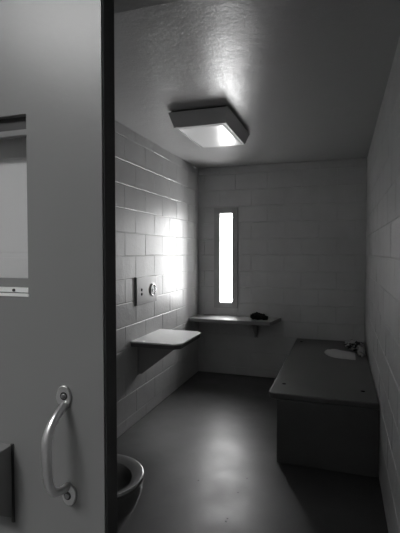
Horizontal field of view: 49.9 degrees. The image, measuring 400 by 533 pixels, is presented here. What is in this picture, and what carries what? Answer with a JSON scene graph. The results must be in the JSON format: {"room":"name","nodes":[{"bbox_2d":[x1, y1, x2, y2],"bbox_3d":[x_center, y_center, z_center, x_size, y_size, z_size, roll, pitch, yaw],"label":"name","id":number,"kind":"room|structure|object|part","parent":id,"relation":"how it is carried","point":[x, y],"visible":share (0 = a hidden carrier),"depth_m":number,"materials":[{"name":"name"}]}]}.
{"room":"prison interior","nodes":[
{"label":"prison interior","id":0,"kind":"room"},
{"bbox_2d":[0,137,27,277],"bbox_3d":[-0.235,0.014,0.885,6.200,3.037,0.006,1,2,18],"label":"window","id":1,"kind":"structure","parent":0,"point":[13,154],"depth_m":0.94,"materials":[{"name":"white glass"}]},
{"bbox_2d":[115,121,197,437],"bbox_3d":[-0.795,0.123,3.567,0.202,2.637,4.715,1,2,18],"label":"wall","id":2,"kind":"structure","parent":0,"point":[156,190],"depth_m":4.24,"materials":[{"name":"grey concrete"}]},
{"bbox_2d":[134,275,156,305],"bbox_3d":[-0.509,0.222,4.087,0.021,0.262,0.465,1,2,18],"label":"wall panel","id":3,"kind":"object","parent":2,"relation":"attached to","point":[145,288],"visible":1,"depth_m":4.05,"materials":[{"name":"silver metal"}]},
{"bbox_2d":[131,329,200,374],"bbox_3d":[-0.294,0.824,4.047,0.467,0.340,0.645,1,2,18],"label":"table","id":4,"kind":"object","parent":2,"relation":"attached to","point":[154,346],"visible":1,"depth_m":3.93,"materials":[{"name":"silver metal"}]},
{"bbox_2d":[117,371,387,532],"bbox_3d":[0.264,1.501,3.264,2.432,0.099,4.735,1,2,18],"label":"floor","id":5,"kind":"structure","parent":0,"point":[207,452],"depth_m":2.99,"materials":[{"name":"concrete"}]},
{"bbox_2d":[117,454,143,531],"bbox_3d":[-0.691,1.064,2.292,0.818,0.842,0.478,1,2,18],"label":"toilet","id":6,"kind":"object","parent":5,"relation":"on","point":[130,473],"visible":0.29,"depth_m":2.19,"materials":[{"name":"silver metal"}]},
{"bbox_2d":[117,463,131,490],"bbox_3d":[-0.541,1.218,2.248,0.371,0.233,0.353,1,2,18],"label":"basin","id":7,"kind":"object","parent":6,"relation":"in","point":[124,470],"depth_m":2.35,"materials":[{"name":"silver metal"}]},
{"bbox_2d":[269,338,378,477],"bbox_3d":[1.204,1.165,4.099,0.767,0.518,2.140,1,2,18],"label":"bunk","id":8,"kind":"object","parent":5,"relation":"on","point":[328,406],"visible":0.91,"depth_m":3.13,"materials":[{"name":"metal"}]},
{"bbox_2d":[324,349,355,359],"bbox_3d":[1.420,0.885,4.381,0.300,0.024,0.367,1,2,18],"label":"towel","id":9,"kind":"object","parent":8,"relation":"on","point":[335,353],"visible":1,"depth_m":4.32,"materials":[{"name":"grey fabric"}]},
{"bbox_2d":[344,339,364,356],"bbox_3d":[1.642,0.842,4.547,0.190,0.099,0.588,0,2,7],"label":"crumpled cloth","id":10,"kind":"object","parent":8,"relation":"on","point":[354,345],"visible":1,"depth_m":4.49,"materials":[{"name":"grey fabric"}]},
{"bbox_2d":[114,0,399,168],"bbox_3d":[0.301,-1.246,3.283,2.432,0.120,4.500,1,2,18],"label":"ceiling","id":11,"kind":"structure","parent":0,"point":[307,80],"depth_m":2.58,"materials":[{"name":"grey paint"}]},
{"bbox_2d":[168,106,249,147],"bbox_3d":[0.103,-1.134,3.584,0.469,0.124,0.788,1,2,18],"label":"ceiling light","id":12,"kind":"object","parent":11,"relation":"attached to","point":[218,126],"visible":1,"depth_m":3.31,"materials":[{"name":"white metal"}]},
{"bbox_2d":[198,158,366,377],"bbox_3d":[0.975,0.063,5.369,2.432,2.637,0.202,1,2,18],"label":"wall","id":13,"kind":"structure","parent":0,"point":[302,225],"depth_m":5.25,"materials":[{"name":"grey concrete"}]},
{"bbox_2d":[214,207,237,307],"bbox_3d":[0.360,-0.111,5.560,0.310,1.273,0.214,1,2,18],"label":"window","id":14,"kind":"structure","parent":13,"relation":"in","point":[219,217],"depth_m":5.48,"materials":[{"name":"white glass"}]},
{"bbox_2d":[189,314,280,337],"bbox_3d":[0.427,0.760,5.267,1.071,0.265,0.383,1,2,18],"label":"desk","id":15,"kind":"object","parent":13,"relation":"attached to","point":[210,318],"visible":0.93,"depth_m":5.19,"materials":[{"name":"silver metal"}]},
{"bbox_2d":[250,312,267,319],"bbox_3d":[0.704,0.587,5.129,0.215,0.092,0.141,1,2,18],"label":"cloth bundle","id":16,"kind":"object","parent":15,"relation":"on","point":[257,316],"visible":1,"depth_m":5.10,"materials":[{"name":"black fabric"}]},
{"bbox_2d":[365,36,399,532],"bbox_3d":[1.323,0.147,2.869,0.202,2.637,4.715,1,2,18],"label":"wall","id":17,"kind":"structure","parent":0,"point":[382,280],"depth_m":2.59,"materials":[{"name":"grey concrete"}]},
{"bbox_3d":[-0.197,0.010,0.998,6.200,3.037,0.234,1,2,18],"label":"wall","id":18,"kind":"structure","parent":0,"visible":0},
{"bbox_2d":[0,0,117,532],"bbox_3d":[-0.669,0.383,0.964,1.032,2.250,0.105,1,2,18],"label":"door","id":19,"kind":"structure","parent":18,"relation":"in","point":[58,379],"depth_m":0.83,"materials":[{"name":"grey metal"}]},
{"bbox_2d":[0,443,11,517],"bbox_3d":[-0.571,0.438,0.915,0.380,0.153,0.050,1,2,18],"label":"box","id":20,"kind":"object","parent":19,"relation":"attached to","point":[5,448],"depth_m":0.86,"materials":[{"name":"grey metal"}]},
{"bbox_3d":[-0.263,0.250,0.830,0.032,0.040,0.006,1,2,18],"label":"mounting plate","id":21,"kind":"part","parent":19,"relation":"part of","materials":[{"name":"silver metal"}]},
{"bbox_3d":[-0.253,0.443,0.833,0.032,0.040,0.006,1,2,18],"label":"mounting plate","id":22,"kind":"part","parent":19,"relation":"part of","materials":[{"name":"silver metal"}]},
{"bbox_2d":[114,0,181,13],"bbox_3d":[0.058,0.437,0.925,0.782,2.188,0.243,1,2,18],"label":"trim","id":23,"kind":"structure","parent":18,"relation":"attached to","point":[120,6],"depth_m":1.06,"materials":[{"name":"grey paint"}]}
]}

